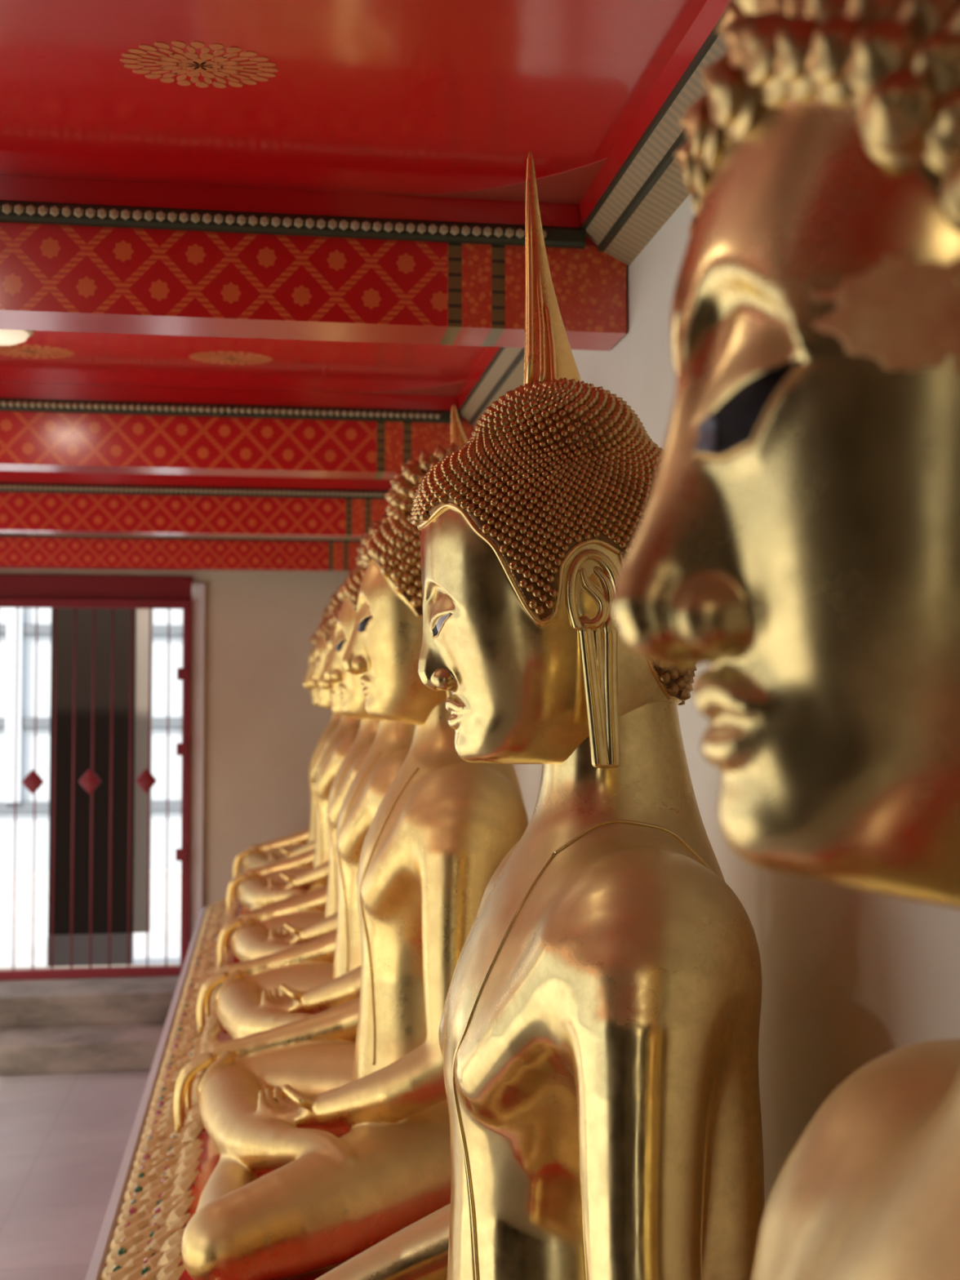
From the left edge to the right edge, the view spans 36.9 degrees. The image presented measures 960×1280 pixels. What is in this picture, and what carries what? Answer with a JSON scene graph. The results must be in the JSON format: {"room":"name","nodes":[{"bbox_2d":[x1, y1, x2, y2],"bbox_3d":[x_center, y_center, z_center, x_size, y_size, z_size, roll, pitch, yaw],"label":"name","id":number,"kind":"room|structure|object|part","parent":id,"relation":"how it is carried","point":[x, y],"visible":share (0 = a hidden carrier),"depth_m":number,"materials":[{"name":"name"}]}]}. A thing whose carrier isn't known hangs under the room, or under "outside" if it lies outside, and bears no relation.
{"room":"house of worship","nodes":[
{"label":"house of worship","id":0,"kind":"room"},
{"bbox_2d":[0,1070,150,1279],"bbox_3d":[-1.291,2.048,2.312,3.640,0.120,11.900,0,-2,-8],"label":"floor","id":1,"kind":"structure","parent":0,"point":[64,1137],"depth_m":5.85,"materials":[{"name":"grey stone"}]},
{"bbox_2d":[0,1021,165,1075],"bbox_3d":[-2.663,2.102,7.343,2.390,0.150,0.450,0,-2,-8],"label":"step","id":2,"kind":"structure","parent":1,"relation":"on","point":[58,1049],"depth_m":7.24,"materials":[{"name":"stone"}]},
{"bbox_2d":[0,975,179,1026],"bbox_3d":[-2.736,2.046,7.840,2.390,0.300,0.550,0,-2,-8],"label":"step","id":3,"kind":"structure","parent":2,"relation":"on","point":[79,1001],"depth_m":7.69,"materials":[{"name":"stone"}]},
{"bbox_2d":[0,869,181,968],"bbox_3d":[-12.820,2.973,25.210,42.000,0.250,36.200,0,-2,-8],"label":"court","id":4,"kind":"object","parent":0,"point":[24,880],"depth_m":12.01,"materials":[{"name":"white"}]},
{"bbox_2d":[0,607,182,872],"bbox_3d":[-4.709,-1.215,16.952,13.000,7.500,4.400,0,-2,-8],"label":"building","id":5,"kind":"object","parent":4,"relation":"on","point":[8,615],"visible":0.08,"depth_m":15.45,"materials":[{"name":"grey"}]},
{"bbox_2d":[46,608,152,966],"bbox_3d":[-2.459,0.941,9.333,0.800,2.620,0.200,0,-2,-8],"label":"pillar","id":6,"kind":"structure","parent":4,"relation":"on","point":[65,616],"depth_m":9.28,"materials":[{"name":"painted plaster"},{"name":"dark stone"},{"name":"grey stone"}]},
{"bbox_2d":[0,568,348,969],"bbox_3d":[-2.278,0.790,8.384,3.440,2.850,0.300,0,-2,-8],"label":"wall","id":7,"kind":"structure","parent":0,"point":[263,728],"depth_m":8.39,"materials":[{"name":"beige paint"}]},
{"bbox_2d":[0,574,191,600],"bbox_3d":[-2.573,-0.300,8.265,1.810,0.140,0.130,0,-2,-8],"label":"trim","id":8,"kind":"structure","parent":7,"relation":"attached to","point":[11,586],"depth_m":8.26,"materials":[{"name":"red paint"}]},
{"bbox_2d":[0,598,191,980],"bbox_3d":[-2.558,0.835,8.119,1.810,2.140,0.080,0,-2,-8],"label":"window grille","id":9,"kind":"object","parent":7,"relation":"attached to","point":[33,781],"visible":0.95,"depth_m":8.19,"materials":[{"name":"red paint"}]},
{"bbox_3d":[-2.559,1.880,8.089,1.720,0.050,0.050,0,-2,-8],"label":"frame rail","id":10,"kind":"part","parent":9,"relation":"part of","materials":[{"name":"red paint"}]},
{"bbox_3d":[-2.559,-0.209,8.168,1.720,0.050,0.050,0,-2,-8],"label":"frame rail","id":11,"kind":"part","parent":9,"relation":"part of","materials":[{"name":"red paint"}]},
{"bbox_3d":[-1.686,0.840,8.257,0.045,2.140,0.060,0,-2,-8],"label":"frame post","id":12,"kind":"part","parent":9,"relation":"part of","materials":[{"name":"red paint"}]},
{"bbox_2d":[188,583,204,946],"bbox_3d":[-1.632,0.792,8.305,0.075,2.240,0.045,0,-2,-8],"label":"trim","id":13,"kind":"structure","parent":7,"relation":"attached to","point":[197,619],"depth_m":8.29,"materials":[{"name":"white paint"}]},
{"bbox_2d":[0,0,706,478],"bbox_3d":[-1.288,-0.954,2.577,3.690,0.200,12.200,0,-2,-8],"label":"ceiling","id":14,"kind":"structure","parent":0,"point":[364,96],"depth_m":2.32,"materials":[{"name":"red paint"}]},
{"bbox_2d":[0,328,33,345],"bbox_3d":[-1.254,-0.794,3.749,0.176,0.036,0.176,0,-2,-8],"label":"recessed light","id":15,"kind":"object","parent":14,"relation":"in","point":[7,337],"visible":0.8,"depth_m":3.73,"materials":[{"name":"beige"}]},
{"bbox_2d":[0,344,75,358],"bbox_3d":[-1.245,-0.801,3.994,0.236,0.003,0.160,0,-2,-8],"label":"rosette","id":16,"kind":"object","parent":14,"relation":"attached to","point":[24,349],"visible":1,"depth_m":3.99,"materials":[{"name":"gold metal"}]},
{"bbox_2d":[0,533,361,572],"bbox_3d":[-2.071,-0.524,8.037,3.135,0.250,0.194,0,-2,-8],"label":"ceiling beam","id":17,"kind":"structure","parent":14,"relation":"attached to","point":[17,550],"depth_m":8.02,"materials":[{"name":"red paint"}]},
{"bbox_3d":[-2.102,-0.582,7.956,3.050,0.037,0.020,0,-2,-8],"label":"beam cornice","id":18,"kind":"part","parent":17,"relation":"part of","materials":[{"name":"grey"}]},
{"bbox_2d":[0,471,391,538],"bbox_3d":[-1.806,-0.591,6.238,3.135,0.250,0.194,0,-2,-8],"label":"ceiling beam","id":19,"kind":"structure","parent":14,"relation":"attached to","point":[31,502],"depth_m":6.25,"materials":[{"name":"red paint"}]},
{"bbox_3d":[-1.837,-0.650,6.157,3.050,0.037,0.020,0,-2,-8],"label":"beam cornice","id":20,"kind":"part","parent":19,"relation":"part of","materials":[{"name":"grey"}]},
{"bbox_2d":[120,40,278,88],"bbox_3d":[-0.423,-0.869,2.175,0.236,0.003,0.160,0,-2,-8],"label":"rosette","id":21,"kind":"object","parent":14,"relation":"attached to","point":[197,64],"visible":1,"depth_m":2.17,"materials":[{"name":"gold metal"}]},
{"bbox_2d":[189,351,273,364],"bbox_3d":[-0.703,-0.798,4.074,0.236,0.003,0.160,0,-2,-8],"label":"rosette","id":22,"kind":"object","parent":14,"relation":"attached to","point":[234,357],"visible":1,"depth_m":4.07,"materials":[{"name":"gold metal"}]},
{"bbox_2d":[0,382,475,479],"bbox_3d":[-1.541,-0.659,4.439,3.135,0.250,0.194,0,-2,-8],"label":"ceiling beam","id":23,"kind":"structure","parent":14,"relation":"attached to","point":[44,427],"depth_m":4.48,"materials":[{"name":"red paint"}]},
{"bbox_3d":[-1.572,-0.718,4.357,3.050,0.037,0.020,0,-2,-8],"label":"beam cornice","id":24,"kind":"part","parent":23,"relation":"part of","materials":[{"name":"grey"}]},
{"bbox_2d":[0,174,626,351],"bbox_3d":[-1.276,-0.727,2.639,3.135,0.250,0.194,0,-2,-8],"label":"ceiling beam","id":25,"kind":"structure","parent":14,"relation":"attached to","point":[77,255],"depth_m":2.71,"materials":[{"name":"red paint"}]},
{"bbox_3d":[-1.307,-0.785,2.558,3.050,0.037,0.020,0,-2,-8],"label":"beam cornice","id":26,"kind":"part","parent":25,"relation":"part of","materials":[{"name":"grey"}]},
{"bbox_2d":[315,477,391,479],"bbox_3d":[-0.513,-0.717,6.243,0.390,0.003,0.240,0,-2,-8],"label":"ornament","id":27,"kind":"object","parent":14,"relation":"attached to","point":[316,477],"visible":0.18,"depth_m":6.35,"materials":[{"name":"paint"}]},
{"bbox_2d":[334,379,466,395],"bbox_3d":[-0.248,-0.784,4.444,0.390,0.003,0.240,0,-2,-8],"label":"ornament","id":28,"kind":"object","parent":14,"relation":"attached to","point":[454,388],"visible":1,"depth_m":4.52,"materials":[{"name":"paint"}]},
{"bbox_2d":[377,158,607,204],"bbox_3d":[0.017,-0.852,2.644,0.390,0.003,0.240,0,-2,-8],"label":"ornament","id":29,"kind":"object","parent":14,"relation":"attached to","point":[570,187],"visible":0.98,"depth_m":2.71,"materials":[{"name":"red lacquer"}]},
{"bbox_2d":[512,194,959,1208],"bbox_3d":[0.413,0.405,2.777,0.250,3.200,12.200,0,-2,-8],"label":"wall","id":30,"kind":"structure","parent":0,"point":[851,978],"depth_m":1.90,"materials":[{"name":"beige paint"}]},
{"bbox_2d":[84,906,207,1279],"bbox_3d":[-0.894,1.352,3.661,0.040,0.063,8.800,0,-2,-8],"label":"trim ledge","id":31,"kind":"object","parent":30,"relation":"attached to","point":[97,1266],"visible":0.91,"depth_m":3.86,"materials":[{"name":"stone"}]},
{"bbox_2d":[100,889,238,1279],"bbox_3d":[-1.004,1.328,5.139,0.192,0.134,5.735,0,-2,-8],"label":"statue pedestal","id":32,"kind":"object","parent":30,"relation":"attached to","point":[141,1247],"visible":0.81,"depth_m":3.50,"materials":[{"name":"gold metal"}]},
{"bbox_2d":[151,899,241,1255],"bbox_3d":[-0.390,1.663,3.724,1.050,0.755,8.800,0,-2,-8],"label":"trim","id":33,"kind":"structure","parent":30,"relation":"attached to","point":[237,912],"depth_m":6.31,"materials":[{"name":"red paint"}]},
{"bbox_2d":[232,601,341,914],"bbox_3d":[-0.880,0.553,7.473,0.805,1.745,1.028,0,-2,-8],"label":"seated statue","id":34,"kind":"object","parent":33,"relation":"on","point":[303,841],"visible":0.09,"depth_m":7.45,"materials":[{"name":"gold metal"}]},
{"bbox_2d":[226,586,360,964],"bbox_3d":[-0.731,0.514,6.424,0.805,1.745,1.028,0,-2,-8],"label":"seated statue","id":35,"kind":"object","parent":33,"relation":"on","point":[304,873],"visible":0.16,"depth_m":6.35,"materials":[{"name":"gold metal"}]},
{"bbox_2d":[217,563,378,1033],"bbox_3d":[-0.562,0.467,5.358,0.839,1.758,1.071,0,-2,-8],"label":"seated statue","id":36,"kind":"object","parent":33,"relation":"on","point":[268,931],"visible":0.09,"depth_m":5.33,"materials":[{"name":"gold metal"}]},
{"bbox_2d":[196,513,415,1131],"bbox_3d":[-0.421,0.412,4.268,0.856,1.787,1.093,0,-2,-8],"label":"seated statue","id":37,"kind":"object","parent":33,"relation":"on","point":[317,975],"visible":0.15,"depth_m":4.21,"materials":[{"name":"gold metal"}]},
{"bbox_2d":[173,404,528,1279],"bbox_3d":[-0.263,0.366,3.180,0.856,1.797,1.093,0,-2,-8],"label":"seated statue","id":38,"kind":"object","parent":33,"relation":"on","point":[326,1136],"visible":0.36,"depth_m":2.95,"materials":[{"name":"gold metal"}]},
{"bbox_3d":[-0.253,-0.033,3.147,0.005,0.034,0.065,1,-3,-33],"label":"lid","id":39,"kind":"part","parent":38,"relation":"part of","materials":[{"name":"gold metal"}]},
{"bbox_2d":[315,151,764,1279],"bbox_3d":[-0.038,0.284,1.849,0.857,1.861,1.088,0,-2,-8],"label":"seated statue","id":40,"kind":"object","parent":33,"relation":"on","point":[599,1027],"visible":0.86,"depth_m":1.75,"materials":[{"name":"gold metal"}]},
{"bbox_3d":[-0.049,-0.018,1.816,0.005,0.029,0.056,1,-2,-26],"label":"lid","id":41,"kind":"part","parent":40,"relation":"part of","materials":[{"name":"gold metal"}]},
{"bbox_2d":[612,0,959,1279],"bbox_3d":[0.123,0.377,0.658,0.838,1.651,1.097,0,-2,-8],"label":"seated statue","id":42,"kind":"object","parent":33,"relation":"on","point":[797,538],"visible":1,"depth_m":0.62,"materials":[{"name":"gold metal"}]},
{"bbox_3d":[0.114,-0.097,0.624,0.005,0.034,0.065,1,-3,-33],"label":"lid","id":43,"kind":"part","parent":42,"relation":"part of","materials":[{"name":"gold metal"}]},
{"bbox_2d":[457,346,524,426],"bbox_3d":[0.097,-0.751,3.767,0.100,0.120,1.675,0,-2,-8],"label":"crown molding","id":44,"kind":"structure","parent":30,"relation":"attached to","point":[499,371],"depth_m":4.05,"materials":[{"name":"grey"}]},
{"bbox_2d":[578,0,732,266],"bbox_3d":[0.362,-0.819,1.968,0.100,0.120,1.675,0,-2,-8],"label":"crown molding","id":45,"kind":"structure","parent":30,"relation":"attached to","point":[641,184],"depth_m":2.39,"materials":[{"name":"beige painted plaster"},{"name":"dark green paint"}]}
]}

